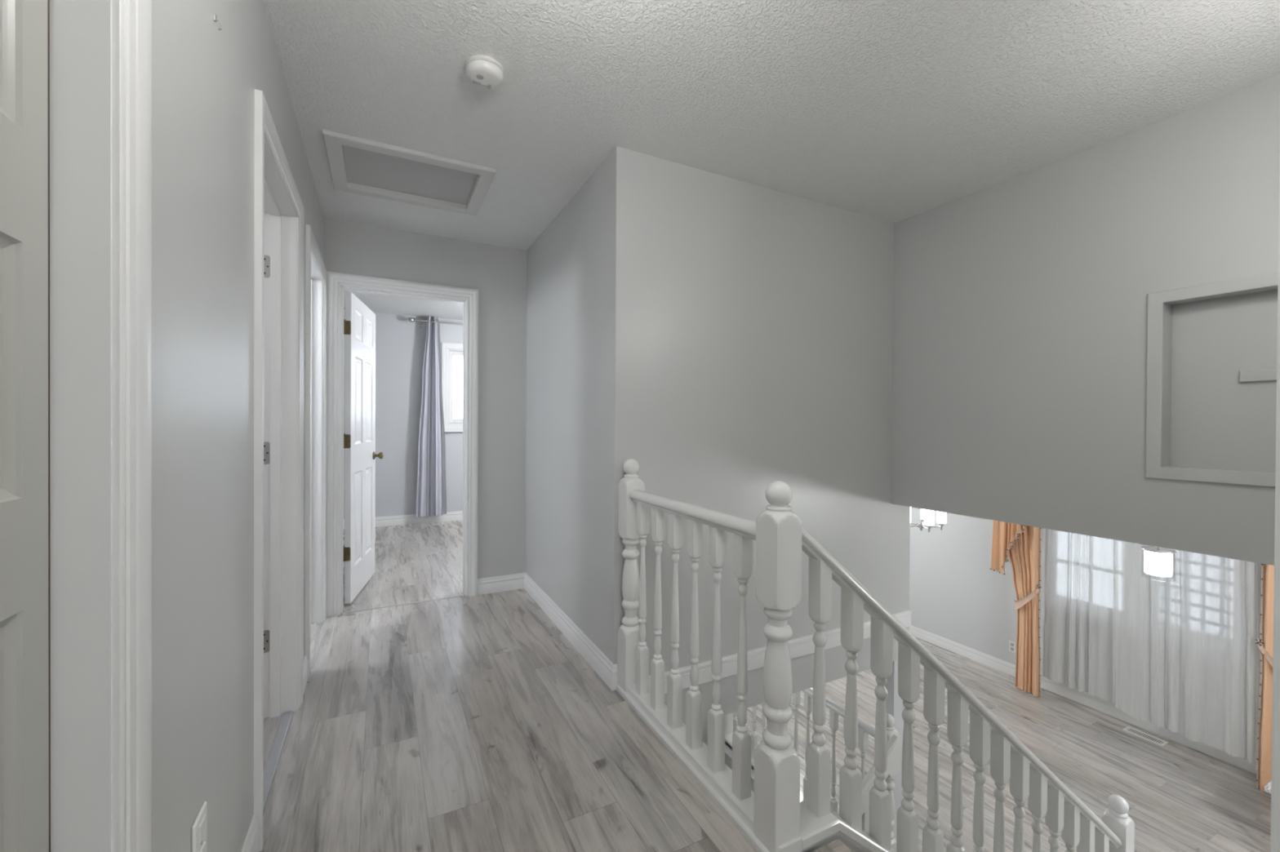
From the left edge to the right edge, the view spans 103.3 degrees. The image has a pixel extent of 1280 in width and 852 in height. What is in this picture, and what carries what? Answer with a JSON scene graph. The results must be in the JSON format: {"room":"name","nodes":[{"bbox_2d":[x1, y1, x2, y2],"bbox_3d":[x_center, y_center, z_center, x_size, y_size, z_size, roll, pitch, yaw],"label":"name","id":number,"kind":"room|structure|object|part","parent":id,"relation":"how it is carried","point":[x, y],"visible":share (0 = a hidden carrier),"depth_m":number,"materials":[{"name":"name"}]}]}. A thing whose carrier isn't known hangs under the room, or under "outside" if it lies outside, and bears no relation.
{"room":"upstairs hallway","nodes":[
{"label":"upstairs hallway","id":0,"kind":"room"},
{"bbox_2d":[151,0,324,851],"bbox_3d":[-0.662,-0.027,0.480,0.120,2.440,6.058,0,0,-27],"label":"wall","id":1,"kind":"structure","parent":0,"point":[205,77],"depth_m":1.01,"materials":[{"name":"grey paint"}]},
{"bbox_2d":[0,0,151,851],"bbox_3d":[-0.571,0.139,0.324,0.140,2.112,0.838,0,0,-27],"label":"door","id":2,"kind":"structure","parent":1,"relation":"in","point":[76,75],"depth_m":0.64,"materials":[{"name":"white wood"}]},
{"bbox_3d":[-0.586,0.172,0.309,0.034,2.030,0.690,0,0,-27],"label":"panel","id":3,"kind":"part","parent":2,"relation":"part of","materials":[{"name":"grey paint"}]},
{"bbox_3d":[-0.518,0.139,0.351,0.020,2.112,0.838,0,0,-27],"label":"casing","id":4,"kind":"part","parent":2,"relation":"part of","materials":[{"name":"white wood"}]},
{"bbox_2d":[191,801,207,851],"bbox_3d":[-0.842,0.798,0.969,0.010,0.116,0.074,0,0,-27],"label":"wall outlet","id":5,"kind":"object","parent":1,"relation":"attached to","point":[199,827],"visible":1,"depth_m":0.96,"materials":[{"name":"white plastic"}]},
{"bbox_2d":[198,814,205,851],"bbox_3d":[-0.840,0.798,0.970,0.004,0.086,0.036,0,0,-27],"label":"socket","id":6,"kind":"object","parent":5,"relation":"attached to","point":[202,820],"depth_m":0.97,"materials":[{"name":"white plastic"}]},
{"bbox_2d":[213,13,222,30],"bbox_3d":[-0.883,-0.841,1.056,0.008,0.022,0.018,0,0,21],"label":"hook","id":7,"kind":"object","parent":1,"relation":"attached to","point":[215,17],"visible":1,"depth_m":1.05,"materials":[{"name":"silver metal"}]},
{"bbox_2d":[241,814,259,851],"bbox_3d":[-0.895,1.133,1.074,0.014,0.110,0.740,0,0,-27],"label":"baseboard","id":8,"kind":"structure","parent":1,"relation":"attached to","point":[251,842],"depth_m":1.36,"materials":[{"name":"white wood"}]},
{"bbox_2d":[303,655,308,693],"bbox_3d":[-1.504,1.123,2.262,0.014,0.110,0.220,0,0,-27],"label":"baseboard","id":9,"kind":"structure","parent":1,"relation":"attached to","point":[305,660],"depth_m":2.31,"materials":[{"name":"white wood"}]},
{"bbox_2d":[305,224,327,677],"bbox_3d":[-1.786,0.118,2.693,0.140,2.112,0.813,0,0,-27],"label":"door","id":10,"kind":"structure","parent":1,"relation":"in","point":[316,293],"depth_m":2.99,"materials":[{"name":"white wood"}]},
{"bbox_2d":[343,309,463,519],"bbox_3d":[-2.910,-0.073,5.896,5.200,2.440,0.150,0,0,-27],"label":"wall","id":11,"kind":"structure","parent":0,"point":[400,343],"depth_m":5.88,"materials":[{"name":"grey paint"}]},
{"bbox_2d":[343,511,462,529],"bbox_3d":[-2.880,1.093,5.831,4.960,0.110,0.014,0,0,-27],"label":"baseboard","id":12,"kind":"structure","parent":11,"relation":"attached to","point":[450,516],"depth_m":5.94,"materials":[{"name":"white wood"}]},
{"bbox_2d":[408,317,463,327],"bbox_3d":[-1.890,-1.204,6.252,1.765,0.091,0.129,0,0,-27],"label":"curtain rod","id":13,"kind":"object","parent":11,"relation":"attached to","point":[411,319],"visible":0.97,"depth_m":5.95,"materials":[{"name":"silver metal"}]},
{"bbox_2d":[415,315,446,517],"bbox_3d":[-2.442,-0.114,5.939,0.338,2.337,0.062,0,0,-27],"label":"curtain","id":14,"kind":"object","parent":13,"relation":"hanging from","point":[431,473],"visible":1,"depth_m":5.94,"materials":[{"name":"grey fabric"}]},
{"bbox_3d":[-1.838,-1.221,6.239,1.685,0.021,0.021,0,0,-27],"label":"rod","id":15,"kind":"part","parent":13,"relation":"part of","materials":[{"name":"silver metal"}]},
{"bbox_2d":[441,342,462,432],"bbox_3d":[-1.891,-0.463,6.365,1.140,1.077,0.120,0,0,-27],"label":"window","id":16,"kind":"structure","parent":11,"relation":"in","point":[446,379],"depth_m":6.11,"materials":[{"name":"white"}]},
{"bbox_3d":[-1.880,0.063,6.341,1.140,0.025,0.060,0,0,-27],"label":"sill","id":17,"kind":"part","parent":16,"relation":"part of","materials":[{"name":"white wood"}]},
{"bbox_3d":[-1.904,-0.475,6.391,0.960,0.870,0.060,0,0,-27],"label":"frame","id":18,"kind":"part","parent":16,"relation":"part of","materials":[{"name":"white plastic"}]},
{"bbox_2d":[324,217,527,578],"bbox_3d":[-0.490,-0.047,3.904,3.310,2.440,0.120,0,0,-27],"label":"wall","id":19,"kind":"structure","parent":0,"point":[499,273],"depth_m":3.55,"materials":[{"name":"grey paint"}]},
{"bbox_2d":[326,271,478,617],"bbox_3d":[-1.716,0.112,3.682,0.892,2.112,0.880,0,0,-27],"label":"door","id":20,"kind":"structure","parent":19,"relation":"in","point":[358,326],"depth_m":3.38,"materials":[{"name":"white wood"}]},
{"bbox_3d":[-1.998,0.141,3.634,0.035,2.030,0.715,0,0,-16],"label":"panel","id":21,"kind":"part","parent":20,"relation":"part of","materials":[{"name":"white paint"}]},
{"bbox_3d":[-2.033,0.229,3.935,0.067,0.062,0.062,0,0,-16],"label":"knob","id":22,"kind":"part","parent":20,"relation":"part of","materials":[{"name":"gold metal"}]},
{"bbox_2d":[259,520,832,851],"bbox_3d":[-0.899,1.313,1.967,5.000,0.260,8.900,0,0,-27],"label":"floor","id":23,"kind":"structure","parent":0,"point":[473,723],"depth_m":1.90,"materials":[{"name":"grey wood"}]},
{"bbox_2d":[616,458,802,851],"bbox_3d":[0.175,0.808,1.846,0.109,1.314,1.042,0,0,-27],"label":"balustrade","id":24,"kind":"object","parent":23,"relation":"on","point":[768,816],"visible":1,"depth_m":1.65,"materials":[{"name":"white wood"}]},
{"bbox_3d":[-0.041,0.666,2.269,0.090,1.040,0.090,0,0,-27],"label":"newel post","id":25,"kind":"part","parent":24,"relation":"part of","materials":[{"name":"white wood"}]},
{"bbox_3d":[0.176,0.308,1.846,0.062,0.050,0.860,0,0,-27],"label":"handrail","id":26,"kind":"part","parent":24,"relation":"part of","materials":[{"name":"white wood"}]},
{"bbox_3d":[0.389,0.674,1.430,0.090,1.040,0.090,0,0,-27],"label":"newel post","id":27,"kind":"part","parent":24,"relation":"part of","materials":[{"name":"white wood"}]},
{"bbox_2d":[702,720,707,746],"bbox_3d":[-0.103,2.764,4.197,1.741,2.620,0.120,0,0,-27],"label":"wall","id":28,"kind":"structure","parent":0,"point":[704,725],"depth_m":4.48,"materials":[{"name":"grey paint"}]},
{"bbox_2d":[525,146,910,724],"bbox_3d":[0.448,0.102,3.442,2.061,2.720,1.560,0,0,-27],"label":"wall","id":29,"kind":"structure","parent":0,"point":[729,339],"depth_m":2.65,"materials":[{"name":"grey paint"}]},
{"bbox_2d":[477,573,617,690],"bbox_3d":[-0.616,1.124,2.899,0.354,0.110,1.574,0,0,-27],"label":"baseboard","id":30,"kind":"structure","parent":29,"relation":"attached to","point":[597,660],"depth_m":2.94,"materials":[{"name":"white wood"}]},
{"bbox_2d":[648,609,911,693],"bbox_3d":[0.849,1.218,2.772,1.955,0.097,0.016,0,0,-27],"label":"trim","id":31,"kind":"structure","parent":29,"relation":"attached to","point":[803,646],"depth_m":2.65,"materials":[{"name":"white wood"}]},
{"bbox_2d":[724,744,754,791],"bbox_3d":[1.275,3.438,3.326,0.080,1.299,2.700,0,0,-27],"label":"wall","id":32,"kind":"structure","parent":0,"point":[728,753],"depth_m":4.26,"materials":[{"name":"grey paint"}]},
{"bbox_2d":[263,0,1279,320],"bbox_3d":[-0.795,-1.332,1.996,5.800,0.150,9.100,0,0,-27],"label":"ceiling","id":33,"kind":"structure","parent":0,"point":[891,111],"depth_m":1.86,"materials":[{"name":"white paint"}]},
{"bbox_2d":[322,129,496,216],"bbox_3d":[-1.162,-1.268,2.580,0.724,0.049,0.592,0,0,-27],"label":"attic hatch","id":34,"kind":"object","parent":33,"relation":"attached to","point":[357,166],"visible":0.98,"depth_m":2.56,"materials":[{"name":"grey wood"}]},
{"bbox_3d":[-1.162,-1.283,2.580,0.600,0.018,0.468,0,0,-27],"label":"hatch panel","id":35,"kind":"part","parent":34,"relation":"part of","materials":[{"name":"grey wood"}]},
{"bbox_2d":[464,54,504,89],"bbox_3d":[-0.543,-1.230,1.772,0.132,0.047,0.132,0,0,-27],"label":"smoke detector","id":36,"kind":"object","parent":33,"relation":"attached to","point":[484,72],"visible":1,"depth_m":1.74,"materials":[{"name":"white plastic"}]},
{"bbox_2d":[884,660,905,839],"bbox_3d":[1.620,2.130,3.252,0.140,1.320,0.120,0,0,-27],"label":"wall pillar","id":37,"kind":"structure","parent":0,"point":[895,707],"depth_m":3.19,"materials":[{"name":"grey paint"}]},
{"bbox_2d":[733,636,1271,851],"bbox_3d":[2.092,2.914,3.796,5.600,0.250,7.400,0,0,-27],"label":"floor","id":38,"kind":"structure","parent":0,"point":[1180,797],"depth_m":4.13,"materials":[{"name":"grey wood"}]},
{"bbox_2d":[724,687,899,851],"bbox_3d":[1.131,2.279,3.798,0.121,1.070,1.710,0,0,-27],"label":"guard rail","id":39,"kind":"object","parent":38,"relation":"on","point":[865,728],"visible":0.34,"depth_m":3.44,"materials":[{"name":"white wood"}]},
{"bbox_3d":[0.769,2.257,4.516,0.090,1.040,0.090,0,0,-27],"label":"newel post","id":40,"kind":"part","parent":39,"relation":"part of","materials":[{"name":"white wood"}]},
{"bbox_3d":[1.139,1.902,3.796,0.068,0.050,1.535,0,0,-27],"label":"handrail","id":41,"kind":"part","parent":39,"relation":"part of","materials":[{"name":"white wood"}]},
{"bbox_3d":[1.506,2.270,3.079,0.090,1.040,0.090,0,0,-27],"label":"newel post","id":42,"kind":"part","parent":39,"relation":"part of","materials":[{"name":"white wood"}]},
{"bbox_2d":[827,840,853,851],"bbox_3d":[1.517,1.998,1.484,1.803,1.603,0.842,0,0,-27],"label":"staircase","id":43,"kind":"structure","parent":38,"relation":"on","point":[837,846],"depth_m":1.43,"materials":[{"name":"grey wood"}]},
{"bbox_2d":[800,526,1134,851],"bbox_3d":[1.369,1.529,1.941,2.125,2.534,0.110,0,0,-27],"label":"balustrade","id":44,"kind":"object","parent":43,"relation":"attached to","point":[1046,795],"visible":1,"depth_m":1.68,"materials":[{"name":"white wood"}]},
{"bbox_3d":[2.271,2.279,2.409,0.090,1.040,0.090,0,0,-27],"label":"newel post","id":45,"kind":"part","parent":44,"relation":"part of","materials":[{"name":"white wood"}]},
{"bbox_2d":[1008,525,1041,697],"bbox_3d":[4.012,1.598,5.338,0.116,2.374,0.383,0,0,-27],"label":"drape","id":46,"kind":"object","parent":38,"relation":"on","point":[1024,557],"visible":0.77,"depth_m":5.29,"materials":[{"name":"brown fabric"}]},
{"bbox_2d":[990,520,1025,574],"bbox_3d":[3.932,0.998,5.334,0.088,1.196,0.434,0,0,-27],"label":"cascade","id":47,"kind":"object","parent":46,"relation":"attached to","point":[1004,534],"visible":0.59,"depth_m":5.44,"materials":[{"name":"brown fabric"}]},
{"bbox_3d":[4.110,1.599,5.197,0.018,2.374,0.025,0,0,-27],"label":"bead trim","id":48,"kind":"part","parent":46,"relation":"part of","materials":[{"name":"beige"}]},
{"bbox_2d":[1122,725,1168,746],"bbox_3d":[4.556,2.796,4.569,0.120,0.006,0.270,0,0,-27],"label":"floor vent","id":49,"kind":"object","parent":38,"relation":"in","point":[1150,738],"visible":1,"depth_m":4.56,"materials":[{"name":"white metal"}]},
{"bbox_2d":[1254,564,1274,792],"bbox_3d":[4.833,1.613,3.736,0.116,2.374,0.383,0,0,-27],"label":"drape","id":50,"kind":"object","parent":38,"relation":"on","point":[1265,644],"visible":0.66,"depth_m":3.86,"materials":[{"name":"brown fabric"}]},
{"bbox_3d":[4.776,1.611,3.898,0.018,2.374,0.025,0,0,-27],"label":"bead trim","id":51,"kind":"part","parent":50,"relation":"part of","materials":[{"name":"beige"}]},
{"bbox_2d":[1263,780,1271,794],"bbox_3d":[4.409,2.581,3.201,0.500,0.450,0.500,0,0,-27],"label":"side table","id":52,"kind":"object","parent":38,"relation":"on","point":[1267,788],"visible":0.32,"depth_m":3.30,"materials":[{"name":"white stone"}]},
{"bbox_2d":[891,75,1279,565],"bbox_3d":[2.413,-0.370,1.671,0.183,1.732,3.378,0,0,-27],"label":"wall","id":53,"kind":"structure","parent":0,"point":[1020,335],"depth_m":2.23,"materials":[{"name":"grey paint"}]},
{"bbox_2d":[1145,271,1278,487],"bbox_3d":[2.309,-0.162,1.723,0.073,0.758,0.850,0,0,-27],"label":"trim","id":54,"kind":"structure","parent":53,"relation":"attached to","point":[1158,304],"depth_m":2.05,"materials":[{"name":"grey paint"}]},
{"bbox_2d":[1239,368,1276,382],"bbox_3d":[2.384,-0.186,1.699,0.018,0.044,0.492,0,0,-27],"label":"cleat","id":55,"kind":"object","parent":53,"relation":"attached to","point":[1260,375],"visible":1,"depth_m":1.87,"materials":[{"name":"grey paint"}]},
{"bbox_2d":[909,506,1263,727],"bbox_3d":[4.574,1.516,5.055,0.160,2.560,7.600,0,0,-27],"label":"wall","id":56,"kind":"structure","parent":0,"point":[955,595],"depth_m":6.14,"materials":[{"name":"grey paint"}]},
{"bbox_2d":[1008,640,1016,653],"bbox_3d":[4.165,2.470,5.663,0.009,0.120,0.070,0,0,-27],"label":"outlet","id":57,"kind":"object","parent":56,"relation":"attached to","point":[1012,646],"visible":1,"depth_m":5.66,"materials":[{"name":"white plastic"}]},
{"bbox_2d":[909,625,1258,774],"bbox_3d":[4.490,2.732,5.023,0.014,0.126,7.400,0,0,-27],"label":"baseboard","id":58,"kind":"structure","parent":56,"relation":"attached to","point":[1108,708],"depth_m":5.09,"materials":[{"name":"white wood"}]},
{"bbox_3d":[3.086,0.257,4.281,3.400,0.150,7.600,0,0,-27],"label":"ceiling","id":59,"kind":"structure","parent":0,"visible":0},
{"bbox_2d":[910,506,946,532],"bbox_3d":[2.506,0.631,4.530,0.375,0.608,0.363,0,0,-27],"label":"chandelier","id":60,"kind":"object","parent":59,"relation":"hanging from","point":[927,516],"visible":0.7,"depth_m":4.42,"materials":[{"name":"white glass"}]},
{"bbox_3d":[2.514,0.631,4.519,0.120,0.608,0.120,0,0,-27],"label":"stem","id":61,"kind":"part","parent":60,"relation":"part of","materials":[{"name":"silver metal"}]},
{"bbox_3d":[2.499,0.885,4.413,0.067,0.062,0.160,0,0,7],"label":"arm","id":62,"kind":"part","parent":60,"relation":"part of","materials":[{"name":"silver metal"}]},
{"bbox_3d":[2.494,0.783,4.366,0.080,0.141,0.080,0,0,-27],"label":"lamp shade","id":63,"kind":"part","parent":60,"relation":"part of","materials":[{"name":"white glass"}]},
{"bbox_3d":[2.612,0.885,4.478,0.159,0.062,0.067,1,0,29],"label":"arm","id":64,"kind":"part","parent":60,"relation":"part of","materials":[{"name":"silver metal"}]},
{"bbox_3d":[2.653,0.784,4.455,0.080,0.141,0.080,0,0,-27],"label":"lamp shade","id":65,"kind":"part","parent":60,"relation":"part of","materials":[{"name":"white glass"}]},
{"bbox_2d":[1141,546,1176,577],"bbox_3d":[3.069,0.620,2.997,0.148,0.561,0.148,0,0,-27],"label":"pendant light","id":66,"kind":"object","parent":59,"relation":"hanging from","point":[1157,560],"visible":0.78,"depth_m":2.96,"materials":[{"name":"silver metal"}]},
{"bbox_3d":[3.070,0.540,2.997,0.148,0.401,0.148,0,0,-27],"label":"stem","id":67,"kind":"part","parent":66,"relation":"part of","materials":[{"name":"silver metal"}]},
{"bbox_3d":[0.483,4.185,2.982,2.200,0.200,3.000,0,0,-27],"label":"floor","id":68,"kind":"structure","parent":0,"visible":0},
{"bbox_3d":[1.033,3.443,2.230,1.349,1.299,0.870,0,0,-27],"label":"staircase","id":69,"kind":"structure","parent":68,"relation":"on","visible":0},
{"bbox_2d":[862,734,899,833],"bbox_3d":[0.833,2.674,2.642,1.505,1.708,0.044,0,0,-27],"label":"handrail","id":70,"kind":"object","parent":69,"relation":"attached to","point":[893,745],"visible":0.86,"depth_m":2.88,"materials":[{"name":"white wood"}]},
{"bbox_3d":[1.267,2.572,2.864,0.036,0.920,0.030,0,0,-27],"label":"post","id":71,"kind":"part","parent":70,"relation":"part of","materials":[{"name":"white wood"}]},
{"bbox_3d":[2.148,0.793,-0.078,1.878,4.040,2.489,0,0,-27],"label":"wall","id":72,"kind":"structure","parent":0,"visible":0},
{"bbox_2d":[1270,166,1279,851],"bbox_3d":[0.758,0.151,0.558,0.020,2.100,0.072,0,0,-27],"label":"trim","id":73,"kind":"structure","parent":72,"relation":"attached to","point":[1275,775],"depth_m":0.58,"materials":[{"name":"white wood"}]},
{"bbox_3d":[-2.513,-0.044,1.582,2.170,2.440,2.408,0,0,-27],"label":"wall","id":74,"kind":"structure","parent":0,"visible":0},
{"bbox_2d":[253,88,304,851],"bbox_3d":[-1.613,0.125,1.593,0.836,2.112,0.848,0,0,-27],"label":"door","id":75,"kind":"structure","parent":74,"relation":"in","point":[279,209],"depth_m":2.04,"materials":[{"name":"white wood"}]},
{"bbox_3d":[4.542,0.398,4.664,0.024,0.024,2.250,0,0,-27],"label":"curtain rod","id":76,"kind":"object","parent":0,"visible":0},
{"bbox_2d":[1039,528,1115,705],"bbox_3d":[4.356,1.530,5.040,0.086,2.190,0.652,0,0,-27],"label":"sheer curtain","id":77,"kind":"object","parent":76,"relation":"hanging from","point":[1077,637],"visible":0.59,"depth_m":5.04,"materials":[{"name":"white fabric"}]},
{"bbox_2d":[1114,539,1259,764],"bbox_3d":[4.625,1.540,4.336,0.082,2.200,0.896,0,0,-27],"label":"sheer curtain","id":78,"kind":"object","parent":76,"relation":"hanging from","point":[1187,651],"visible":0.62,"depth_m":4.24,"materials":[{"name":"white fabric"}]}
]}

